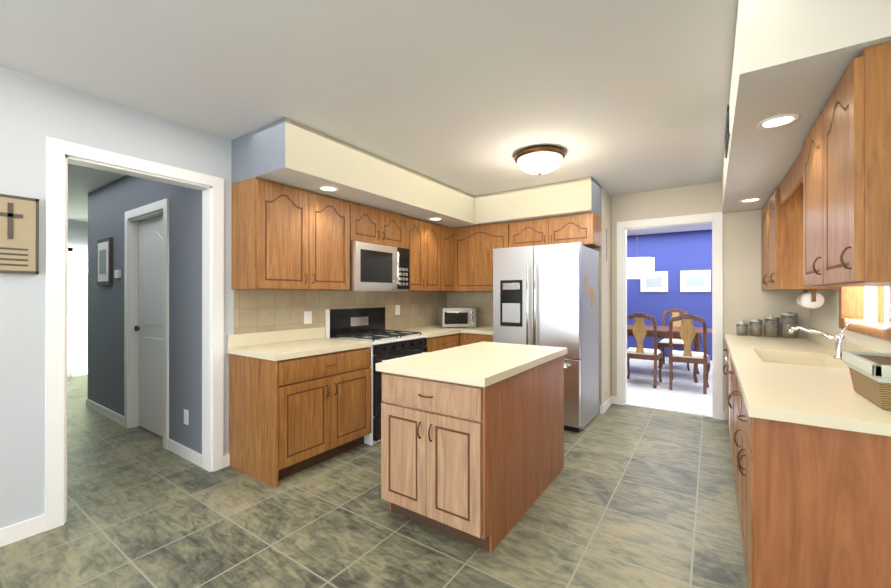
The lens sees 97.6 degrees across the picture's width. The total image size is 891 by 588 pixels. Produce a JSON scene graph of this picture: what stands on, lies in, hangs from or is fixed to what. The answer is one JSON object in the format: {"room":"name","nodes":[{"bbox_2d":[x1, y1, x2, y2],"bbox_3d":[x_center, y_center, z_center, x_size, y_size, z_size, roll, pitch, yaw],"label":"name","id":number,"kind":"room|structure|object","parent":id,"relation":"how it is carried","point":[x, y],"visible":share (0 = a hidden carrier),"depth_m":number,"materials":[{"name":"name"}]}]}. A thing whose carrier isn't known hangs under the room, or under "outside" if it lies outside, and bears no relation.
{"room":"kitchen","nodes":[
{"label":"kitchen","id":0,"kind":"room"},
{"bbox_2d":[67,220,87,376],"bbox_3d":[-5.885,0.070,6.455,0.100,2.500,3.197,0,0,34],"label":"wall","id":1,"kind":"structure","parent":0,"point":[77,327],"depth_m":6.32,"materials":[{"name":"white paint"}]},
{"bbox_2d":[0,66,233,528],"bbox_3d":[-1.945,0.063,2.685,0.120,2.500,7.020,0,0,34],"label":"wall","id":2,"kind":"structure","parent":0,"point":[34,112],"depth_m":2.14,"materials":[{"name":"white paint"}]},
{"bbox_2d":[0,194,38,273],"bbox_3d":[-2.300,-0.313,2.032,0.026,0.410,0.250,0,0,34],"label":"plaque","id":3,"kind":"object","parent":2,"relation":"attached to","point":[19,234],"visible":1,"depth_m":2.07,"materials":[{"name":"beige wood"}]},
{"bbox_2d":[0,514,45,546],"bbox_3d":[-3.044,1.265,0.953,0.014,0.090,2.925,0,0,34],"label":"baseboard","id":4,"kind":"structure","parent":2,"relation":"attached to","point":[10,534],"depth_m":2.09,"materials":[{"name":"white wood"}]},
{"bbox_2d":[45,136,223,530],"bbox_3d":[-2.007,0.220,2.593,0.156,2.185,0.950,0,0,34],"label":"door frame","id":5,"kind":"structure","parent":2,"relation":"attached to","point":[61,155],"depth_m":2.28,"materials":[{"name":"white wood"}]},
{"bbox_2d":[231,177,318,289],"bbox_3d":[-1.363,-0.441,3.110,0.357,0.810,0.497,0,0,34],"label":"upper cabinet","id":6,"kind":"object","parent":2,"relation":"attached to","point":[285,237],"depth_m":2.96,"materials":[{"name":"brown wood"}]},
{"bbox_2d":[227,327,324,348],"bbox_3d":[-1.405,0.364,3.349,0.015,0.100,0.905,0,0,34],"label":"backsplash","id":7,"kind":"structure","parent":2,"relation":"attached to","point":[297,334],"depth_m":3.27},
{"bbox_2d":[304,311,311,323],"bbox_3d":[-1.256,0.215,3.558,0.006,0.114,0.080,0,0,34],"label":"outlet","id":8,"kind":"object","parent":2,"relation":"attached to","point":[307,317],"depth_m":3.56,"materials":[{"name":"white plastic"}]},
{"bbox_2d":[319,194,350,289],"bbox_3d":[-1.150,-0.441,3.422,0.357,0.810,0.498,0,0,34],"label":"upper cabinet","id":9,"kind":"object","parent":2,"relation":"attached to","point":[334,213],"depth_m":3.38,"materials":[{"name":"brown wood"}]},
{"bbox_2d":[234,289,445,336],"bbox_3d":[-0.807,0.181,4.232,0.011,0.470,2.939,0,0,34],"label":"backsplash","id":10,"kind":"structure","parent":2,"relation":"attached to","point":[256,311],"depth_m":3.65,"materials":[{"name":"beige tile"}]},
{"bbox_2d":[351,202,386,245],"bbox_3d":[-0.883,-0.665,3.813,0.357,0.360,0.440,0,0,34],"label":"upper cabinet","id":11,"kind":"object","parent":2,"relation":"attached to","point":[368,224],"depth_m":3.72,"materials":[{"name":"brown wood"}]},
{"bbox_2d":[326,241,409,290],"bbox_3d":[-0.744,-0.255,3.915,0.470,0.450,0.755,0,0,34],"label":"microwave","id":12,"kind":"object","parent":11,"relation":"attached to","point":[376,267],"visible":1,"depth_m":3.73,"materials":[{"name":"silver metal"}]},
{"bbox_2d":[387,211,406,248],"bbox_3d":[-0.702,-0.664,4.079,0.357,0.360,0.441,0,0,34],"label":"upper cabinet","id":13,"kind":"object","parent":2,"relation":"attached to","point":[396,223],"depth_m":4.06,"materials":[{"name":"brown wood"}]},
{"bbox_2d":[395,305,399,314],"bbox_3d":[-0.563,0.187,4.574,0.006,0.114,0.080,0,0,34],"label":"outlet","id":14,"kind":"object","parent":2,"relation":"attached to","point":[397,307],"depth_m":4.57,"materials":[{"name":"white plastic"}]},
{"bbox_2d":[407,216,430,291],"bbox_3d":[-0.465,-0.439,4.425,0.357,0.810,0.390,0,0,34],"label":"upper cabinet","id":15,"kind":"object","parent":2,"relation":"attached to","point":[418,231],"depth_m":4.37,"materials":[{"name":"brown wood"}]},
{"bbox_2d":[431,222,438,291],"bbox_3d":[-0.294,-0.438,4.675,0.357,0.810,0.456,0,0,34],"label":"upper cabinet","id":16,"kind":"object","parent":2,"relation":"attached to","point":[434,227],"depth_m":4.62,"materials":[{"name":"brown wood"}]},
{"bbox_2d":[439,225,454,291],"bbox_3d":[-0.028,-0.438,5.029,0.397,0.810,0.687,0,0,34],"label":"upper cabinet","id":17,"kind":"object","parent":2,"relation":"attached to","point":[446,234],"depth_m":4.83,"materials":[{"name":"brown wood"}]},
{"bbox_2d":[87,175,201,453],"bbox_3d":[-2.983,0.065,3.817,2.867,2.500,0.120,0,0,34],"label":"wall","id":18,"kind":"structure","parent":0,"point":[110,204],"depth_m":3.31,"materials":[{"name":"paint"}]},
{"bbox_2d":[97,237,112,285],"bbox_3d":[-3.673,-0.344,4.197,0.420,0.500,0.029,0,0,34],"label":"framed picture","id":19,"kind":"object","parent":18,"relation":"attached to","point":[104,261],"visible":1,"depth_m":4.14,"materials":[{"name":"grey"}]},
{"bbox_2d":[86,399,123,425],"bbox_3d":[-3.686,1.271,4.214,1.255,0.090,0.014,0,0,34],"label":"baseboard","id":20,"kind":"structure","parent":18,"relation":"attached to","point":[96,407],"depth_m":4.18,"materials":[{"name":"white wood"}]},
{"bbox_2d":[114,270,120,277],"bbox_3d":[-3.342,-0.204,3.973,0.100,0.080,0.025,0,0,34],"label":"light switch","id":21,"kind":"object","parent":18,"relation":"attached to","point":[117,273],"visible":1,"depth_m":3.95,"materials":[{"name":"white plastic"}]},
{"bbox_2d":[124,198,168,449],"bbox_3d":[-2.727,0.252,3.631,0.990,2.125,0.138,0,0,34],"label":"door frame","id":22,"kind":"structure","parent":18,"relation":"attached to","point":[134,217],"depth_m":3.82,"materials":[{"name":"white wood"}]},
{"bbox_2d":[134,216,162,436],"bbox_3d":[-2.706,0.294,3.659,0.800,2.018,0.145,0,0,34],"label":"hall door","id":23,"kind":"structure","parent":18,"relation":"in","point":[150,327],"depth_m":3.69,"materials":[{"name":"white wood"}]},
{"bbox_2d":[167,438,201,466],"bbox_3d":[-2.100,1.269,3.131,0.607,0.090,0.014,0,0,34],"label":"baseboard","id":24,"kind":"structure","parent":18,"relation":"attached to","point":[173,446],"depth_m":3.11,"materials":[{"name":"white wood"}]},
{"bbox_2d":[184,409,188,424],"bbox_3d":[-2.073,0.984,3.115,0.070,0.114,0.006,0,0,34],"label":"outlet","id":25,"kind":"object","parent":18,"relation":"attached to","point":[186,413],"depth_m":3.11,"materials":[{"name":"white plastic"}]},
{"bbox_2d":[0,0,737,235],"bbox_3d":[-0.710,-1.224,4.193,11.200,0.080,11.300,0,0,34],"label":"ceiling","id":26,"kind":"structure","parent":0,"point":[610,97],"depth_m":2.11,"materials":[{"name":"paint"}]},
{"bbox_2d":[232,117,476,227],"bbox_3d":[-0.528,-1.014,4.031,0.697,0.334,2.957,0,0,34],"label":"ceiling soffit","id":27,"kind":"object","parent":26,"relation":"attached to","point":[287,151],"depth_m":3.06,"materials":[{"name":"paint"}]},
{"bbox_2d":[317,186,338,191],"bbox_3d":[-0.944,-0.847,3.141,0.168,0.004,0.168,0,0,25],"label":"recessed light","id":28,"kind":"object","parent":27,"relation":"in","point":[323,188],"depth_m":3.13,"materials":[{"name":"white"}]},
{"bbox_2d":[428,217,442,220],"bbox_3d":[-0.115,-0.845,4.391,0.168,0.004,0.168,0,0,25],"label":"recessed light","id":29,"kind":"object","parent":27,"relation":"in","point":[433,218],"depth_m":4.37,"materials":[{"name":"white"}]},
{"bbox_2d":[474,177,601,224],"bbox_3d":[1.033,-1.014,4.490,1.357,0.334,0.437,0,0,34],"label":"ceiling soffit","id":30,"kind":"structure","parent":26,"relation":"attached to","point":[575,196],"depth_m":4.24,"materials":[{"name":"paint"}]},
{"bbox_2d":[514,145,565,175],"bbox_3d":[0.797,-1.093,3.297,0.430,0.184,0.430,0,0,34],"label":"ceiling light fixture","id":31,"kind":"object","parent":26,"relation":"attached to","point":[539,160],"visible":1,"depth_m":3.17,"materials":[{"name":"white glass"}]},
{"bbox_2d":[627,257,653,278],"bbox_3d":[3.147,-0.720,6.402,0.500,0.919,0.500,0,0,34],"label":"pendant lamp","id":32,"kind":"object","parent":26,"relation":"hanging from","point":[640,267],"visible":0.69,"depth_m":6.18,"materials":[{"name":"white"}]},
{"bbox_2d":[0,374,747,587],"bbox_3d":[-2.413,1.344,3.184,9.520,0.060,7.720,0,0,34],"label":"floor","id":33,"kind":"structure","parent":0,"point":[634,497],"depth_m":2.21,"materials":[{"name":"tile"}]},
{"bbox_2d":[229,345,371,487],"bbox_3d":[-1.150,0.884,3.180,0.626,0.860,0.893,0,0,34],"label":"base cabinet","id":34,"kind":"object","parent":33,"relation":"on","point":[299,399],"depth_m":2.87,"materials":[{"name":"brown wood"}]},
{"bbox_2d":[227,337,370,360],"bbox_3d":[-1.151,0.433,3.175,0.630,0.039,0.905,0,0,34],"label":"countertop","id":35,"kind":"structure","parent":34,"relation":"on","point":[317,344],"depth_m":3.01,"materials":[{"name":"beige stone"}]},
{"bbox_2d":[325,307,428,445],"bbox_3d":[-0.642,0.730,3.840,0.721,1.170,0.764,0,0,34],"label":"range","id":36,"kind":"object","parent":33,"relation":"on","point":[363,324],"visible":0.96,"depth_m":3.72,"materials":[{"name":"black metal"}]},
{"bbox_2d":[425,333,458,351],"bbox_3d":[-0.278,0.886,4.458,0.626,0.860,0.660,0,0,34],"label":"base cabinet","id":37,"kind":"object","parent":33,"relation":"on","point":[445,340],"depth_m":4.27,"materials":[{"name":"brown wood"}]},
{"bbox_2d":[386,325,478,336],"bbox_3d":[-0.092,0.436,4.727,0.630,0.039,1.312,0,0,34],"label":"countertop","id":38,"kind":"structure","parent":37,"relation":"on","point":[432,331],"depth_m":4.56,"materials":[{"name":"beige stone"}]},
{"bbox_2d":[439,308,475,327],"bbox_3d":[0.150,0.296,4.893,0.420,0.240,0.342,0,0,-11],"label":"toaster oven","id":39,"kind":"object","parent":38,"relation":"on","point":[457,317],"visible":1,"depth_m":4.76,"materials":[{"name":"silver metal"}]},
{"bbox_2d":[463,326,492,332],"bbox_3d":[0.544,0.436,4.705,0.504,0.039,0.630,0,0,34],"label":"countertop","id":40,"kind":"structure","parent":37,"relation":"on","point":[482,329],"depth_m":4.53,"materials":[{"name":"beige stone"}]},
{"bbox_2d":[459,333,462,345],"bbox_3d":[0.090,0.887,4.964,0.662,0.860,0.714,0,0,34],"label":"base cabinet","id":41,"kind":"object","parent":33,"relation":"on","point":[460,334],"depth_m":4.59,"materials":[{"name":"brown wood"}]},
{"bbox_2d":[381,353,566,552],"bbox_3d":[0.253,0.882,2.621,0.695,0.860,1.268,0,0,34],"label":"base cabinet","id":42,"kind":"object","parent":33,"relation":"on","point":[472,444],"depth_m":2.12,"materials":[{"name":"brown wood"}]},
{"bbox_2d":[376,341,566,388],"bbox_3d":[0.257,0.430,2.624,0.727,0.044,1.305,0,0,34],"label":"countertop","id":43,"kind":"structure","parent":42,"relation":"on","point":[480,364],"depth_m":2.32,"materials":[{"name":"beige stone"}]},
{"bbox_2d":[463,333,492,344],"bbox_3d":[0.545,0.887,4.706,0.504,0.860,0.626,0,0,34],"label":"base cabinet","id":44,"kind":"object","parent":33,"relation":"on","point":[468,338],"depth_m":4.46,"materials":[{"name":"brown wood"}]},
{"bbox_2d":[493,242,598,432],"bbox_3d":[1.083,0.410,4.206,0.914,1.812,0.842,0,0,34],"label":"fridge","id":45,"kind":"object","parent":33,"relation":"on","point":[545,295],"visible":0.73,"depth_m":3.86,"materials":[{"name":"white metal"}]},
{"bbox_2d":[723,339,726,413],"bbox_3d":[3.021,0.885,3.636,0.646,0.860,0.600,0,0,34],"label":"base cabinet","id":46,"kind":"object","parent":33,"relation":"on","point":[725,356],"depth_m":3.89,"materials":[{"name":"brown wood"}]},
{"bbox_2d":[725,335,835,358],"bbox_3d":[2.829,0.434,3.362,0.655,0.039,1.270,0,0,34],"label":"countertop","id":47,"kind":"structure","parent":46,"relation":"on","point":[762,345],"depth_m":3.07,"materials":[{"name":"beige stone"}]},
{"bbox_2d":[736,320,747,335],"bbox_3d":[2.978,0.339,3.918,0.094,0.150,0.094,0,0,34],"label":"canister","id":48,"kind":"object","parent":47,"relation":"on","point":[741,328],"visible":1,"depth_m":3.88,"materials":[{"name":"silver glass"}]},
{"bbox_2d":[749,318,762,335],"bbox_3d":[3.069,0.324,3.856,0.104,0.180,0.104,0,0,34],"label":"canister","id":49,"kind":"object","parent":47,"relation":"on","point":[755,326],"visible":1,"depth_m":3.82,"materials":[{"name":"silver glass"}]},
{"bbox_2d":[764,315,778,336],"bbox_3d":[3.168,0.309,3.788,0.114,0.210,0.114,0,0,34],"label":"canister","id":50,"kind":"object","parent":47,"relation":"on","point":[771,325],"visible":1,"depth_m":3.75,"materials":[{"name":"silver glass"}]},
{"bbox_2d":[781,311,797,337],"bbox_3d":[3.276,0.289,3.715,0.124,0.250,0.124,0,0,34],"label":"canister","id":51,"kind":"object","parent":47,"relation":"on","point":[789,319],"visible":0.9,"depth_m":3.67,"materials":[{"name":"silver glass"}]},
{"bbox_2d":[727,371,734,477],"bbox_3d":[2.243,0.963,2.495,0.646,0.700,0.962,0,0,34],"label":"base cabinet","id":52,"kind":"object","parent":33,"relation":"on","point":[730,394],"depth_m":2.82,"materials":[{"name":"brown wood"}]},
{"bbox_2d":[731,363,734,390],"bbox_3d":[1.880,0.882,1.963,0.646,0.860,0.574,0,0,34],"label":"base cabinet","id":53,"kind":"object","parent":33,"relation":"on","point":[732,364],"depth_m":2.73,"materials":[{"name":"brown wood"}]},
{"bbox_2d":[735,379,890,587],"bbox_3d":[1.593,0.881,1.544,0.646,0.860,0.689,0,0,34],"label":"base cabinet","id":54,"kind":"object","parent":33,"relation":"on","point":[810,433],"depth_m":1.35,"materials":[{"name":"brown wood"}]},
{"bbox_2d":[731,359,890,438],"bbox_3d":[1.729,0.431,1.751,0.655,0.039,1.232,0,0,34],"label":"countertop","id":55,"kind":"structure","parent":54,"relation":"on","point":[803,394],"depth_m":1.53,"materials":[{"name":"beige stone"}]},
{"bbox_2d":[788,319,852,358],"bbox_3d":[2.429,0.285,2.532,0.309,0.254,0.062,0,0,34],"label":"faucet","id":56,"kind":"object","parent":55,"relation":"on","point":[839,340],"visible":0.92,"depth_m":2.48,"materials":[{"name":"silver metal"}]},
{"bbox_2d":[841,351,890,410],"bbox_3d":[1.730,0.329,1.459,0.274,0.162,0.424,0,0,34],"label":"wicker basket","id":57,"kind":"object","parent":55,"relation":"on","point":[870,373],"visible":1,"depth_m":1.47,"materials":[{"name":"brown wicker"}]},
{"bbox_2d":[591,186,611,412],"bbox_3d":[0.992,0.068,5.159,2.180,2.500,0.620,0,0,34],"label":"wall","id":58,"kind":"structure","parent":0,"point":[605,330],"depth_m":4.45,"materials":[{"name":"beige paint"}]},
{"bbox_2d":[446,291,492,325],"bbox_3d":[0.484,0.183,5.123,1.079,0.470,0.011,0,0,34],"label":"backsplash","id":59,"kind":"structure","parent":58,"relation":"attached to","point":[482,301],"depth_m":5.16,"materials":[{"name":"beige tile"}]},
{"bbox_2d":[455,222,510,291],"bbox_3d":[0.506,-0.438,4.885,0.774,0.810,0.376,0,0,34],"label":"upper cabinet","id":60,"kind":"object","parent":58,"relation":"attached to","point":[474,245],"depth_m":4.76,"materials":[{"name":"brown wood"}]},
{"bbox_2d":[511,217,554,246],"bbox_3d":[1.054,-0.678,4.523,0.532,0.330,0.356,0,0,34],"label":"upper cabinet","id":61,"kind":"object","parent":58,"relation":"attached to","point":[540,231],"depth_m":4.36,"materials":[{"name":"brown wood"}]},
{"bbox_2d":[555,212,601,247],"bbox_3d":[1.395,-0.679,4.291,0.532,0.330,0.356,0,0,34],"label":"upper cabinet","id":62,"kind":"object","parent":58,"relation":"attached to","point":[585,228],"depth_m":4.11,"materials":[{"name":"brown wood"}]},
{"bbox_2d":[606,229,606,260],"bbox_3d":[1.850,-0.551,4.496,0.022,0.460,0.239,0,0,34],"label":"decor","id":63,"kind":"object","parent":58,"relation":"attached to","point":[606,244],"visible":0.17,"depth_m":4.49,"materials":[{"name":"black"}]},
{"bbox_2d":[600,396,613,413],"bbox_3d":[1.859,1.271,4.484,0.030,0.090,0.514,0,0,34],"label":"baseboard","id":64,"kind":"structure","parent":58,"relation":"attached to","point":[610,401],"depth_m":4.43,"materials":[{"name":"white wood"}]},
{"bbox_2d":[627,360,711,413],"bbox_3d":[3.780,1.347,5.799,5.600,0.063,3.577,0,0,34],"label":"floor","id":65,"kind":"structure","parent":0,"point":[686,393],"depth_m":5.42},
{"bbox_2d":[627,312,663,388],"bbox_3d":[2.894,0.790,5.744,0.520,1.058,0.528,0,0,34],"label":"dining chair","id":66,"kind":"object","parent":65,"relation":"on","point":[639,329],"visible":0.79,"depth_m":5.56,"materials":[{"name":"brown wood"}]},
{"bbox_2d":[627,324,711,382],"bbox_3d":[3.268,0.941,6.558,2.050,0.767,1.050,0,0,34],"label":"dining table","id":67,"kind":"object","parent":65,"relation":"on","point":[662,331],"visible":0.38,"depth_m":6.01,"materials":[{"name":"brown wood"}]},
{"bbox_2d":[657,308,689,370],"bbox_3d":[4.127,0.793,7.018,0.520,1.058,0.528,0,0,34],"label":"dining chair","id":68,"kind":"object","parent":65,"relation":"on","point":[663,343],"visible":0.54,"depth_m":7.13,"materials":[{"name":"brown wood"}]},
{"bbox_2d":[668,313,710,393],"bbox_3d":[3.384,0.790,5.433,0.520,1.058,0.528,0,0,34],"label":"dining chair","id":69,"kind":"object","parent":65,"relation":"on","point":[687,330],"visible":1,"depth_m":5.26,"materials":[{"name":"brown wood"}]},
{"bbox_2d":[627,229,711,360],"bbox_3d":[4.753,0.072,7.227,5.600,2.500,0.123,0,0,34],"label":"wall","id":70,"kind":"structure","parent":0,"point":[673,254],"depth_m":7.45,"materials":[{"name":"blue paint"}]},
{"bbox_2d":[640,271,667,291],"bbox_3d":[4.067,-0.238,7.606,0.480,0.400,0.029,0,0,34],"label":"framed picture","id":71,"kind":"object","parent":70,"relation":"attached to","point":[658,282],"visible":0.76,"depth_m":7.57,"materials":[{"name":"white paper"}]},
{"bbox_2d":[630,357,711,366],"bbox_3d":[4.717,1.265,7.171,5.360,0.107,0.014,0,0,34],"label":"baseboard","id":72,"kind":"structure","parent":70,"relation":"attached to","point":[666,358],"depth_m":7.47,"materials":[{"name":"white wood"}]},
{"bbox_2d":[680,270,710,291],"bbox_3d":[4.629,-0.238,7.222,0.480,0.400,0.029,0,0,34],"label":"framed picture","id":73,"kind":"object","parent":70,"relation":"attached to","point":[695,280],"visible":0.98,"depth_m":7.21,"materials":[{"name":"white paper"}]},
{"bbox_2d":[611,181,809,419],"bbox_3d":[3.542,0.065,3.721,3.647,2.500,0.120,0,0,34],"label":"wall","id":74,"kind":"structure","parent":0,"point":[746,298],"depth_m":4.06,"materials":[{"name":"beige paint"}]},
{"bbox_2d":[617,212,722,419],"bbox_3d":[2.513,0.229,4.424,1.030,2.175,0.156,0,0,34],"label":"door frame","id":75,"kind":"structure","parent":74,"relation":"attached to","point":[715,219],"depth_m":4.27,"materials":[{"name":"white wood"}]},
{"bbox_2d":[722,0,890,212],"bbox_3d":[2.299,-1.017,2.609,0.677,0.334,3.117,0,0,34],"label":"ceiling soffit","id":76,"kind":"object","parent":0,"point":[794,56],"depth_m":1.51,"materials":[{"name":"paint"}]},
{"bbox_2d":[725,105,729,157],"bbox_3d":[1.770,-1.007,2.451,0.011,0.170,0.480,0,0,34],"label":"air vent","id":77,"kind":"object","parent":76,"relation":"attached to","point":[727,133],"visible":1,"depth_m":2.37,"materials":[{"name":"black metal"}]},
{"bbox_2d":[739,198,761,202],"bbox_3d":[2.755,-0.846,3.522,0.168,0.004,0.168,0,0,25],"label":"recessed light","id":78,"kind":"object","parent":76,"relation":"in","point":[750,199],"depth_m":3.53,"materials":[{"name":"white glass"}]},
{"bbox_2d":[756,113,800,128],"bbox_3d":[1.639,-0.849,1.923,0.168,0.004,0.168,0,0,25],"label":"recessed light","id":79,"kind":"object","parent":76,"relation":"in","point":[777,121],"depth_m":1.92,"materials":[{"name":"white"}]},
{"bbox_2d":[810,289,890,353],"bbox_3d":[1.424,0.059,0.613,0.120,2.500,7.397,0,0,34],"label":"wall","id":80,"kind":"structure","parent":0,"point":[824,317],"depth_m":2.98,"materials":[{"name":"beige paint"}]},
{"bbox_2d":[761,207,769,290],"bbox_3d":[3.145,-0.440,3.561,0.356,0.810,0.586,0,0,34],"label":"upper cabinet","id":81,"kind":"object","parent":80,"relation":"attached to","point":[763,211],"depth_m":3.79,"materials":[{"name":"brown wood"}]},
{"bbox_2d":[765,182,800,289],"bbox_3d":[2.887,-0.441,3.183,0.356,0.810,0.586,0,0,34],"label":"upper cabinet","id":82,"kind":"object","parent":80,"relation":"attached to","point":[782,264],"depth_m":3.02,"materials":[{"name":"brown wood"}]},
{"bbox_2d":[796,289,823,307],"bbox_3d":[2.862,0.038,3.065,0.124,0.144,0.318,0,0,34],"label":"towel holder","id":83,"kind":"object","parent":82,"relation":"attached to","point":[807,299],"visible":1,"depth_m":2.96,"materials":[{"name":"white paper"}]},
{"bbox_2d":[797,127,812,289],"bbox_3d":[1.946,-0.444,1.805,0.356,0.810,0.525,0,0,34],"label":"upper cabinet","id":84,"kind":"object","parent":80,"relation":"attached to","point":[805,157],"depth_m":2.07,"materials":[{"name":"brown wood"}]},
{"bbox_2d":[751,327,885,366],"bbox_3d":[2.339,0.448,2.527,0.522,0.270,3.202,0,0,34],"label":"backsplash","id":85,"kind":"structure","parent":80,"relation":"attached to","point":[849,345],"depth_m":2.62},
{"bbox_2d":[813,42,890,289],"bbox_3d":[1.722,-0.444,1.477,0.356,0.810,0.527,0,0,34],"label":"upper cabinet","id":86,"kind":"object","parent":80,"relation":"attached to","point":[826,224],"depth_m":1.36,"materials":[{"name":"brown wood"}]},
{"bbox_2d":[839,286,890,340],"bbox_3d":[2.600,-0.233,2.355,0.122,0.950,1.040,0,0,34],"label":"window","id":87,"kind":"structure","parent":80,"relation":"in","point":[866,310],"depth_m":2.54,"materials":[{"name":"brown wood"}]}
]}

